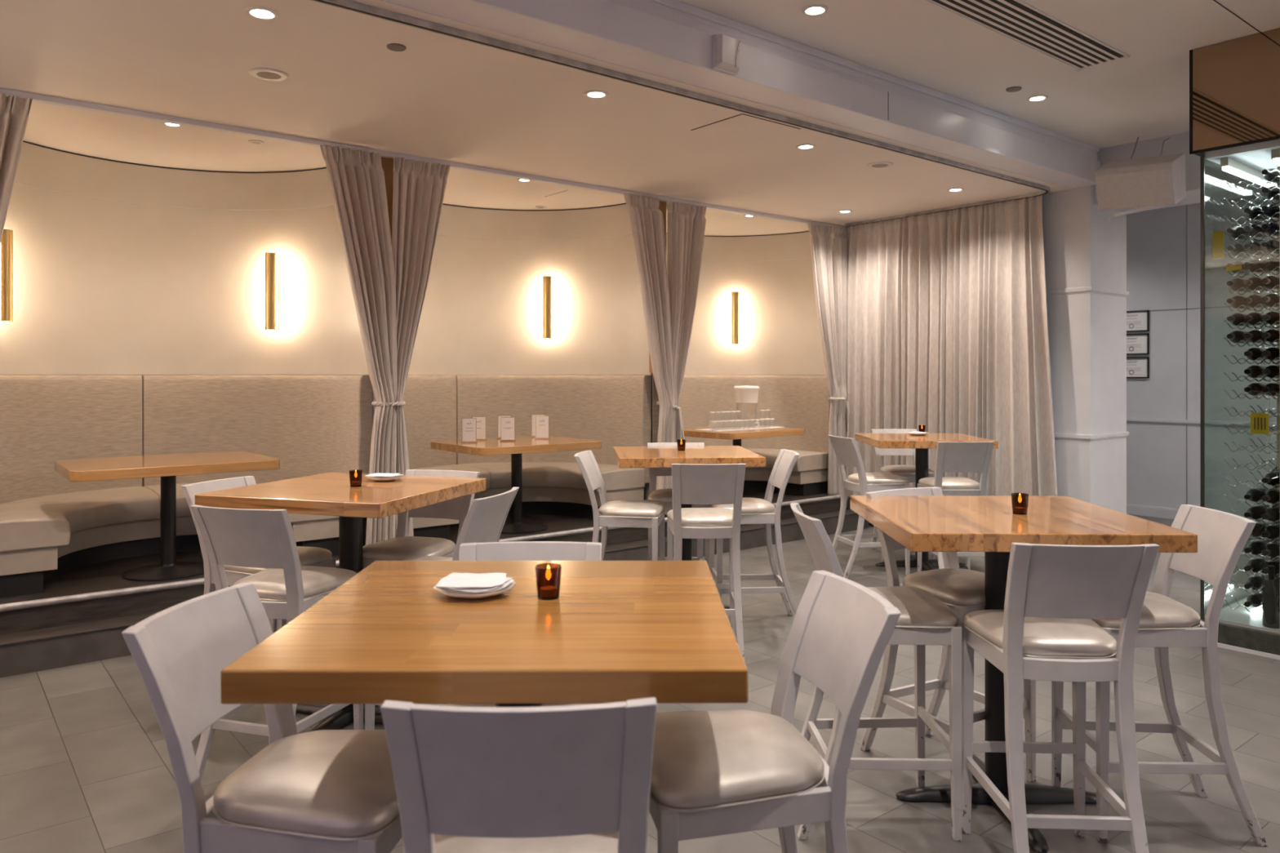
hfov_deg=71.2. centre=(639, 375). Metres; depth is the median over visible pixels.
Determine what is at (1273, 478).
wine bottle
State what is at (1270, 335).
wine bottle
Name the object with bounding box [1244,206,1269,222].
wine bottle
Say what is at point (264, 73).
ceiling speaker
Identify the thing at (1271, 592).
bottle
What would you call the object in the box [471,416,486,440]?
menu stand
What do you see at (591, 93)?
recessed light
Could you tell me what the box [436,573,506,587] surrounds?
folded napkin
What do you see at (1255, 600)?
wine bottle
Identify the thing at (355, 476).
candle holder
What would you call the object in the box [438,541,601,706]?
bar stool
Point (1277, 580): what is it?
wine bottle
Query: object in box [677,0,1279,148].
ceiling
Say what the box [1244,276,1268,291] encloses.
wine bottle
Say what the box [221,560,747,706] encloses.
pedestal table
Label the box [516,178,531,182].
recessed light
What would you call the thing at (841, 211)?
recessed light
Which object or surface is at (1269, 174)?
wine bottle
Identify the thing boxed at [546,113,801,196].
trim
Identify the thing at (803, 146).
recessed light
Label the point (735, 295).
wall sconce
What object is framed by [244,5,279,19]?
recessed light
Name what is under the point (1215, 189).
wall header
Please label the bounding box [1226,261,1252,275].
wine bottle
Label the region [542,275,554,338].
wall sconce
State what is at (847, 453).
bar stool
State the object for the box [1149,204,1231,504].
trim
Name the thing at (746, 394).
water dispenser
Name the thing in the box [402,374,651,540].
banquette
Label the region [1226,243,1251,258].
wine bottle
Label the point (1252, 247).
wine bottle
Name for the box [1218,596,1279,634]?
shelf
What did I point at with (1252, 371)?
wine bottle
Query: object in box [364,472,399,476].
folded napkin
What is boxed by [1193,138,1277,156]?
frame rail
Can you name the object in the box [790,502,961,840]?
bar stool
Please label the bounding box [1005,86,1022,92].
sprinkler cover
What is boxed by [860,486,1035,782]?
bar stool
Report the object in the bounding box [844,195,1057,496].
curtain
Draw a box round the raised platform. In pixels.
[0,491,850,635]
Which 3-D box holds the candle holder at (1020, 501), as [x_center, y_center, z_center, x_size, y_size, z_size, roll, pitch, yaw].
[1.398,0.473,3.290,0.061,0.074,0.061,0,0,-39]
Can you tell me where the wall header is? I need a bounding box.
[1093,131,1266,212]
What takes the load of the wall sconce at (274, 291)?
attached to the wall at (118, 267)
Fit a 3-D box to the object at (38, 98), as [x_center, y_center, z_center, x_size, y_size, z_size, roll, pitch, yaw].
[-2.054,-1.603,6.319,11.100,0.035,0.060,0,0,-39]
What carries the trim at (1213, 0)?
attached to the ceiling at (1144, 95)
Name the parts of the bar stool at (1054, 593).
leg, leg, seat, seat frame, leg, backrest, leg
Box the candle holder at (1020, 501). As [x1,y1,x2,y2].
[1010,493,1028,515]
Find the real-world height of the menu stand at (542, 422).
0.201 m
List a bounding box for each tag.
[1212,231,1223,258]
[1226,264,1241,271]
[1250,413,1268,434]
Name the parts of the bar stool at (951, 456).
leg, leg, seat, seat frame, backrest, leg, leg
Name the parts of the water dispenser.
lid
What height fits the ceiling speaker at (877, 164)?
0.010 m
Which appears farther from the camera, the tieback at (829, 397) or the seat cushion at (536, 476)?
the tieback at (829, 397)
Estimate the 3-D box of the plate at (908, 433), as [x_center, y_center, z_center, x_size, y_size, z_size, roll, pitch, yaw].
[2.360,0.500,7.600,0.172,0.020,0.172,0,0,33]
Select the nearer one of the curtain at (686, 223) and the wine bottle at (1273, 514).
the wine bottle at (1273, 514)
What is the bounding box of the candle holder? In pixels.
[535,563,561,599]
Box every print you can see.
[1126,337,1142,351]
[1126,360,1142,374]
[1127,315,1139,328]
[1253,417,1265,430]
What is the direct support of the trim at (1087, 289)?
attached to the wall pillar
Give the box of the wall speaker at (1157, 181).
[1094,137,1185,221]
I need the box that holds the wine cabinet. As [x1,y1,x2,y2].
[1189,27,1279,660]
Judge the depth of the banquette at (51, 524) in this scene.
6.47 m
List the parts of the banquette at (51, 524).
seat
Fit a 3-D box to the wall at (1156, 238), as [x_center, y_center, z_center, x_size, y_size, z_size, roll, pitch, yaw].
[7.012,-0.180,8.440,0.100,3.520,12.800,0,0,-39]
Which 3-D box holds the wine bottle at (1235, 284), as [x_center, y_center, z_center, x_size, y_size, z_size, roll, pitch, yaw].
[3.566,-0.538,5.328,0.300,0.075,0.075,0,0,-39]
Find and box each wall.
[0,142,834,546]
[1126,194,1276,516]
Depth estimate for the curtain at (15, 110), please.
5.04 m
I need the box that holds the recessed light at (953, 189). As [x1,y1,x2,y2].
[946,187,964,191]
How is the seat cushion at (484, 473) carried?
on the banquette at (612, 410)
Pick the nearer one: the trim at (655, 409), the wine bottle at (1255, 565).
the wine bottle at (1255, 565)
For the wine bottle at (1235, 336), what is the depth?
5.28 m
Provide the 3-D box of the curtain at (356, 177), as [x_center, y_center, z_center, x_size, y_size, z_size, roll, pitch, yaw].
[-1.973,-0.165,6.283,0.542,2.830,0.141,0,0,-32]
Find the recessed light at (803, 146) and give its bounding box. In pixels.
[795,143,815,149]
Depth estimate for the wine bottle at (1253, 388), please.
5.21 m
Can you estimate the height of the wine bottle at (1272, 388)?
0.075 m
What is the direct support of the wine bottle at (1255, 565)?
on the wine cabinet
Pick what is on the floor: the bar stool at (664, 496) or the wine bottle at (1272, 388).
the bar stool at (664, 496)
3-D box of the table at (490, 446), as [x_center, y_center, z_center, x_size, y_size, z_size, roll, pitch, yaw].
[-1.028,0.915,7.455,1.170,0.730,0.900,0,0,-39]
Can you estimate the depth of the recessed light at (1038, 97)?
6.24 m
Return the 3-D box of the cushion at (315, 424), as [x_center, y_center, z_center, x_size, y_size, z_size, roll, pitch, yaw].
[-2.847,0.489,6.848,1.918,0.982,0.501,0,0,12]
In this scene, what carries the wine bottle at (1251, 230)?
on the wine cabinet
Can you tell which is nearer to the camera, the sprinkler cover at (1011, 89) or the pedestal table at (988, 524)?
the pedestal table at (988, 524)
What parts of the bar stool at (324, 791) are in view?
leg, backrest, leg, seat frame, seat, leg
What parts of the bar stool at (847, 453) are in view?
leg, backrest, leg, seat frame, seat, leg, leg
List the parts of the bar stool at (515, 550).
leg, seat, backrest, leg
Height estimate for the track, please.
0.029 m
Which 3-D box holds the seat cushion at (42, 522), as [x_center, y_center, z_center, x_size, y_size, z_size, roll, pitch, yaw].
[-3.788,0.925,5.881,0.823,0.180,1.808,0,0,1]
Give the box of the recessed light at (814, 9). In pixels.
[801,4,828,15]
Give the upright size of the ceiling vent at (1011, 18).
0.007 m
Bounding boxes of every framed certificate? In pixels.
[1126,310,1149,332]
[1126,333,1149,355]
[1126,356,1149,377]
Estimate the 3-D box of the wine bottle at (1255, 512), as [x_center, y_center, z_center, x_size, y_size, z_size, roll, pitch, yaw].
[3.624,0.807,5.255,0.300,0.075,0.075,0,0,-37]
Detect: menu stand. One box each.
[461,417,477,443]
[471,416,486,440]
[497,415,511,439]
[500,417,515,441]
[530,414,544,437]
[534,415,550,439]
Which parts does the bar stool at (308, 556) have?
leg, backrest, leg, seat frame, leg, seat, leg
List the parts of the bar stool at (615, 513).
leg, backrest, leg, seat frame, seat, leg, leg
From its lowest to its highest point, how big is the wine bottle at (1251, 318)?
0.075 m
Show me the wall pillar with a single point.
(1087, 331)
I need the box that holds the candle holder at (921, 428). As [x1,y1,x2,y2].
[918,425,925,432]
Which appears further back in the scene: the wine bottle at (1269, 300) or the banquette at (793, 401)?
the banquette at (793, 401)
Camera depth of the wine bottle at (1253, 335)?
5.21 m
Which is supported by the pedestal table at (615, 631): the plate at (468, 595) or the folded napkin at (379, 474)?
the plate at (468, 595)
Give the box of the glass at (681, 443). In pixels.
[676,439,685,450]
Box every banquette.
[0,374,372,598]
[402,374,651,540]
[678,374,830,496]
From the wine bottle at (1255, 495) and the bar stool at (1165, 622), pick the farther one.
the wine bottle at (1255, 495)
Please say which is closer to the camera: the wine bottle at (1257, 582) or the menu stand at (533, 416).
the wine bottle at (1257, 582)
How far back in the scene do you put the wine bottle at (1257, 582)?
5.22 m
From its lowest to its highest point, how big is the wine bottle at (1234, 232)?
0.075 m
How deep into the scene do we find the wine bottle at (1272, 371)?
5.14 m
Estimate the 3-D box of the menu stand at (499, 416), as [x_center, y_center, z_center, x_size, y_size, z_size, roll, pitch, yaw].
[-1.174,0.450,7.748,0.128,0.201,0.040,0,0,-7]
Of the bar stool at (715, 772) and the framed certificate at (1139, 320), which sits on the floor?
the bar stool at (715, 772)
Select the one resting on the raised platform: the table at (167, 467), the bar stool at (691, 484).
the table at (167, 467)
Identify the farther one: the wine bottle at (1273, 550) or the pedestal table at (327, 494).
the wine bottle at (1273, 550)
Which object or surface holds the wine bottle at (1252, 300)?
on the wine cabinet
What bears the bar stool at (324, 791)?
on the floor
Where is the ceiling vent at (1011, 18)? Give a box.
[921,0,1129,70]
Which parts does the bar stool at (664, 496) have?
leg, leg, seat, backrest, seat frame, leg, leg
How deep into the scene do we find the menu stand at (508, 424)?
7.45 m
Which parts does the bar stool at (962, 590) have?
leg, backrest, seat frame, leg, seat, leg, leg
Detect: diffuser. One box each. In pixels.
[0,244,0,319]
[275,254,277,328]
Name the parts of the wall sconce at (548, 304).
wall plate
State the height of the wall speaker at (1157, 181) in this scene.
0.675 m
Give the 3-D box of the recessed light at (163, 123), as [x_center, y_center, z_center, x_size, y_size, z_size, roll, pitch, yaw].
[-3.009,-1.616,5.752,0.124,0.008,0.124,0,0,-39]
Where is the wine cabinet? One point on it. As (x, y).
(1234, 84)
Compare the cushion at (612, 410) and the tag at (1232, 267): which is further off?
the cushion at (612, 410)
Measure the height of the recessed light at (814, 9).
0.008 m
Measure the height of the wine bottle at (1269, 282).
0.075 m
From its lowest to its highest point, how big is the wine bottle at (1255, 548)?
0.075 m
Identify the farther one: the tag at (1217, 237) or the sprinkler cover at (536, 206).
the sprinkler cover at (536, 206)
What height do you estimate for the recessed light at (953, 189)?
0.008 m
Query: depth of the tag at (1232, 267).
5.21 m
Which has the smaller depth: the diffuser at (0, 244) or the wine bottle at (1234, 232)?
the wine bottle at (1234, 232)
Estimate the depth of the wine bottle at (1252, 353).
5.21 m
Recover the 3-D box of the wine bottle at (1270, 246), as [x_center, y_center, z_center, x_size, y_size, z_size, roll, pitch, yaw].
[3.679,-0.745,5.188,0.300,0.075,0.075,0,0,-38]
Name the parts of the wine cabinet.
floor trim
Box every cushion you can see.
[0,374,142,503]
[0,486,159,552]
[142,374,372,486]
[143,482,338,523]
[402,374,456,469]
[412,464,489,489]
[454,374,651,483]
[458,462,644,492]
[678,374,830,452]
[745,448,828,471]
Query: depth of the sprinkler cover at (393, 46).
4.40 m
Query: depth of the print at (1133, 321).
10.12 m
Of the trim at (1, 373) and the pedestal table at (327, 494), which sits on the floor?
the pedestal table at (327, 494)
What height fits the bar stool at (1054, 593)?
1.090 m
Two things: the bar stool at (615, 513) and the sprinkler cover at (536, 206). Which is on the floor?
the bar stool at (615, 513)
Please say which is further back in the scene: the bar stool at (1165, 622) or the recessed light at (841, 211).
the recessed light at (841, 211)
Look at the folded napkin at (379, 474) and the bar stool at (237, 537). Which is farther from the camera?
the folded napkin at (379, 474)
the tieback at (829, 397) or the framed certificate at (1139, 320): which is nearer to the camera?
the tieback at (829, 397)
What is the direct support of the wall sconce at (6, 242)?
attached to the wall at (118, 267)
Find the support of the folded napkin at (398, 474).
on the plate at (375, 478)
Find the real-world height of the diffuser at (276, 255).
0.576 m
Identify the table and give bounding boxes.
[54,450,279,582]
[195,472,485,732]
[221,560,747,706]
[431,435,601,533]
[613,445,765,608]
[683,425,804,498]
[850,495,1197,852]
[854,433,998,570]
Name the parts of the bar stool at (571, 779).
leg, backrest, seat, leg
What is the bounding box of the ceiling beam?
[383,0,1100,188]
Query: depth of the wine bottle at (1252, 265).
5.21 m
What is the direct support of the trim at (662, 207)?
attached to the wall at (118, 267)
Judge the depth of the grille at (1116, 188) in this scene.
6.94 m
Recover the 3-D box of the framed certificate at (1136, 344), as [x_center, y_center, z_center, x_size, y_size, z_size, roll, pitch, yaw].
[5.585,-0.350,10.123,0.022,0.236,0.330,0,0,-39]
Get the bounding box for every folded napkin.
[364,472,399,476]
[379,474,404,477]
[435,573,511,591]
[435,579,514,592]
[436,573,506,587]
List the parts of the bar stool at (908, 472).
leg, backrest, seat frame, seat, leg, leg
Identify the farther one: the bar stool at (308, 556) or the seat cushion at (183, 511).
the seat cushion at (183, 511)
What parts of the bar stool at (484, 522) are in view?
leg, seat, leg, backrest, leg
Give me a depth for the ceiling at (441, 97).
5.56 m
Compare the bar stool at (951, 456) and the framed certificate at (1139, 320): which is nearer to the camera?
the bar stool at (951, 456)
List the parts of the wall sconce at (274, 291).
wall plate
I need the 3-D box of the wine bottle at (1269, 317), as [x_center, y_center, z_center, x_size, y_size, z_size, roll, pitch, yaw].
[3.679,-0.331,5.188,0.300,0.075,0.075,0,0,-38]
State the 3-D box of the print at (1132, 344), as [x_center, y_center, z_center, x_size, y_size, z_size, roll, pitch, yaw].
[5.573,-0.349,10.139,0.001,0.148,0.220,0,0,-39]
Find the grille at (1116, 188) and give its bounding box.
[1094,168,1173,208]
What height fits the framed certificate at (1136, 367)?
0.236 m
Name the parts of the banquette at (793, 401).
seat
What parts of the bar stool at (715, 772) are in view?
leg, seat, seat frame, leg, backrest, leg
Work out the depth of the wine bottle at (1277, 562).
5.14 m
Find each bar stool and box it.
[121,582,402,852]
[181,475,335,745]
[190,504,363,779]
[362,469,479,569]
[364,487,519,729]
[380,697,657,852]
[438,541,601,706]
[573,450,664,560]
[647,442,709,564]
[648,570,901,852]
[666,463,746,660]
[708,448,799,615]
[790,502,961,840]
[827,435,910,578]
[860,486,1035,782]
[871,429,935,559]
[917,441,994,572]
[960,542,1159,852]
[1051,504,1267,846]
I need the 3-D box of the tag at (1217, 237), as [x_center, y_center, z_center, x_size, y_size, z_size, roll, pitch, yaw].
[3.417,-0.770,5.283,0.002,0.160,0.060,0,0,-39]
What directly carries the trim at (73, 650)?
attached to the raised platform
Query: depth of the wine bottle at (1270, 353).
5.14 m
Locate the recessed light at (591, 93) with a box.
[584,89,608,97]
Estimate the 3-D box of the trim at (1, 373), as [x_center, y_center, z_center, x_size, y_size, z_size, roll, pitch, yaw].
[-1.333,-0.013,7.915,7.720,0.015,1.480,0,0,-39]
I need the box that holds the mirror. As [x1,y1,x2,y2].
[1189,27,1279,154]
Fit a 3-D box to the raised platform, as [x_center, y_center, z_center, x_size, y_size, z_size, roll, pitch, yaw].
[-2.601,1.430,6.778,10.820,0.300,1.970,0,0,-39]
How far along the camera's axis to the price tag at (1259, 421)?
5.16 m
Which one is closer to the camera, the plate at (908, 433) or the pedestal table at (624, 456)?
the pedestal table at (624, 456)
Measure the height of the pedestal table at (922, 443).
1.070 m
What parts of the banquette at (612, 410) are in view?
seat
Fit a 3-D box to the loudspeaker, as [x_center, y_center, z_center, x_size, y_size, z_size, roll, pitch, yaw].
[0.472,-1.722,4.783,0.170,0.180,0.077,0,0,-39]
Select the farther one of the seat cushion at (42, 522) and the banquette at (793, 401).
the banquette at (793, 401)
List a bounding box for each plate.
[366,475,403,481]
[433,581,515,599]
[906,431,928,435]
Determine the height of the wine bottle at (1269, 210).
0.075 m
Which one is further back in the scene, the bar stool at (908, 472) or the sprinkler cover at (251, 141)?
the bar stool at (908, 472)
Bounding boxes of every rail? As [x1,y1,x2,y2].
[0,493,848,612]
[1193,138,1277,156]
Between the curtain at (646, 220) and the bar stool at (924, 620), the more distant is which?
the curtain at (646, 220)
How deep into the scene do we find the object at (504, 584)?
2.04 m
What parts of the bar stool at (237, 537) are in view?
leg, backrest, leg, leg, seat frame, seat, leg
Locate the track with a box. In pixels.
[311,0,1049,226]
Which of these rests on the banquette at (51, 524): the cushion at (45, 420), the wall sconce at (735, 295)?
the cushion at (45, 420)
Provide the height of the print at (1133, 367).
0.148 m
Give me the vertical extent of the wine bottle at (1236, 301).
0.075 m
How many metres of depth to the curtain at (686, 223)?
8.16 m
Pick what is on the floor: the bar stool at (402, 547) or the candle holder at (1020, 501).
the bar stool at (402, 547)
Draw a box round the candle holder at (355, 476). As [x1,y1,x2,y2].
[348,469,362,487]
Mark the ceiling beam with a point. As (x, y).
(672, 39)
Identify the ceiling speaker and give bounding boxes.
[248,67,288,80]
[866,161,893,168]
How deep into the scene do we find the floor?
3.72 m
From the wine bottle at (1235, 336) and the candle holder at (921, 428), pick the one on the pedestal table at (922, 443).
the candle holder at (921, 428)
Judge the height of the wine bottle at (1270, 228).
0.075 m
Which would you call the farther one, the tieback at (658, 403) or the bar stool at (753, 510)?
the tieback at (658, 403)
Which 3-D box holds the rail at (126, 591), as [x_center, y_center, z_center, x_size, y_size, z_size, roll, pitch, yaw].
[-1.947,1.309,6.048,10.526,0.152,0.075,0,0,-39]
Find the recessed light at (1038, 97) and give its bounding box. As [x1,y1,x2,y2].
[1026,94,1048,102]
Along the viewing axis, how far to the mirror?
5.15 m
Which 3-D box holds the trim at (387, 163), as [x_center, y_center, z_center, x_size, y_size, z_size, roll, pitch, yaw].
[-1.873,-0.805,6.540,0.162,1.570,0.050,0,0,-39]
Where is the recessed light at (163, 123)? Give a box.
[161,122,182,126]
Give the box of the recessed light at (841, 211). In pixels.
[838,209,852,213]
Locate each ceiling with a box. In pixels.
[0,0,1071,235]
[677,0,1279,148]
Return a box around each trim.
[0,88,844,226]
[0,372,826,374]
[0,509,857,646]
[0,514,868,677]
[22,140,809,236]
[381,156,393,242]
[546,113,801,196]
[648,200,666,373]
[651,373,659,483]
[1045,286,1128,440]
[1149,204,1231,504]
[1213,0,1261,32]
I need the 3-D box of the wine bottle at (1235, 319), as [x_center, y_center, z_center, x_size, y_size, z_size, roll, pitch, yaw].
[3.567,-0.331,5.327,0.300,0.075,0.075,0,0,-39]
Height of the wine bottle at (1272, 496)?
0.075 m
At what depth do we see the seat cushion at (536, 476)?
8.03 m
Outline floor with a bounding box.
[0,514,1279,852]
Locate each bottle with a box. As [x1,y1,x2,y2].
[1226,226,1252,241]
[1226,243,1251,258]
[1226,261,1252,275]
[1226,278,1252,292]
[1226,295,1251,309]
[1226,313,1251,326]
[1226,330,1250,343]
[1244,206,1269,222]
[1244,223,1269,239]
[1244,241,1269,256]
[1244,259,1269,274]
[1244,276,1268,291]
[1244,294,1268,308]
[1244,312,1267,325]
[1244,329,1268,343]
[1244,347,1267,360]
[1244,365,1267,377]
[1244,382,1267,395]
[1244,486,1270,502]
[1244,504,1271,519]
[1244,538,1271,555]
[1244,555,1271,572]
[1244,573,1268,590]
[1244,591,1262,608]
[1249,521,1270,537]
[1262,168,1279,184]
[1262,186,1279,200]
[1262,204,1279,218]
[1262,222,1279,237]
[1262,240,1279,253]
[1262,257,1279,271]
[1262,275,1279,289]
[1262,293,1279,307]
[1262,311,1279,324]
[1262,329,1279,342]
[1262,346,1279,359]
[1262,364,1279,377]
[1262,382,1279,395]
[1262,471,1279,485]
[1262,488,1279,503]
[1262,506,1279,521]
[1262,523,1279,538]
[1262,542,1279,557]
[1262,560,1279,574]
[1262,565,1279,628]
[1262,577,1279,591]
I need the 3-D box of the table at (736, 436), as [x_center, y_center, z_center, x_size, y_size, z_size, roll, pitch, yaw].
[0.994,0.915,9.153,1.170,0.730,0.900,0,0,-42]
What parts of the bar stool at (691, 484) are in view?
leg, leg, seat, seat frame, backrest, leg, leg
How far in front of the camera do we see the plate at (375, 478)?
4.28 m
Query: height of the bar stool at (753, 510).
1.090 m
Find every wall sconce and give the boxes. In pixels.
[0,229,13,321]
[265,252,284,329]
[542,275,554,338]
[730,291,738,344]
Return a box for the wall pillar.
[1042,184,1126,513]
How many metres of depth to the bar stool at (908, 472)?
8.00 m
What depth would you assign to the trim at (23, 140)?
7.11 m
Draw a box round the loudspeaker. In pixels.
[711,33,740,75]
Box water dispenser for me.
[733,385,759,426]
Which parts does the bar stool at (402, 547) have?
leg, seat frame, seat, backrest, leg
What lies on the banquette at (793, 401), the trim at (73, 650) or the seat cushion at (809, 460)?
the seat cushion at (809, 460)
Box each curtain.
[0,92,32,244]
[320,143,396,545]
[389,156,450,537]
[623,193,674,515]
[666,200,706,442]
[808,222,839,496]
[831,226,847,495]
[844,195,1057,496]
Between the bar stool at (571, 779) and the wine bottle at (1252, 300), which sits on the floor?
the bar stool at (571, 779)
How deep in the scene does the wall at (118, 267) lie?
7.11 m
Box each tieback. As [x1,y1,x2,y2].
[371,400,405,406]
[656,401,683,439]
[828,396,850,436]
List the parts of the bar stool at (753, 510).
leg, leg, seat, seat frame, leg, backrest, leg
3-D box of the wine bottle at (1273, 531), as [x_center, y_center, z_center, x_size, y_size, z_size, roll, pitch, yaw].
[3.675,0.911,5.193,0.300,0.075,0.075,0,0,-40]
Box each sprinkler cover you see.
[248,139,263,144]
[386,43,406,51]
[534,205,546,208]
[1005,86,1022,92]
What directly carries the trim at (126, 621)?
on the trim at (73, 650)
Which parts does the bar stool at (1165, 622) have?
leg, leg, seat, seat frame, leg, backrest, leg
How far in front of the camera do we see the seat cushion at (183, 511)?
6.34 m
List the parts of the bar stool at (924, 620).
leg, backrest, leg, seat, seat frame, leg, leg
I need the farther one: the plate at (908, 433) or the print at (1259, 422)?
the plate at (908, 433)
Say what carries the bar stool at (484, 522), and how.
on the floor
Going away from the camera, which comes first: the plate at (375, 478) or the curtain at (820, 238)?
the plate at (375, 478)
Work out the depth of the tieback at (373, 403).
6.35 m
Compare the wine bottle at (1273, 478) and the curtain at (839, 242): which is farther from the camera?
the curtain at (839, 242)
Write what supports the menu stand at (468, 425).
on the table at (490, 446)

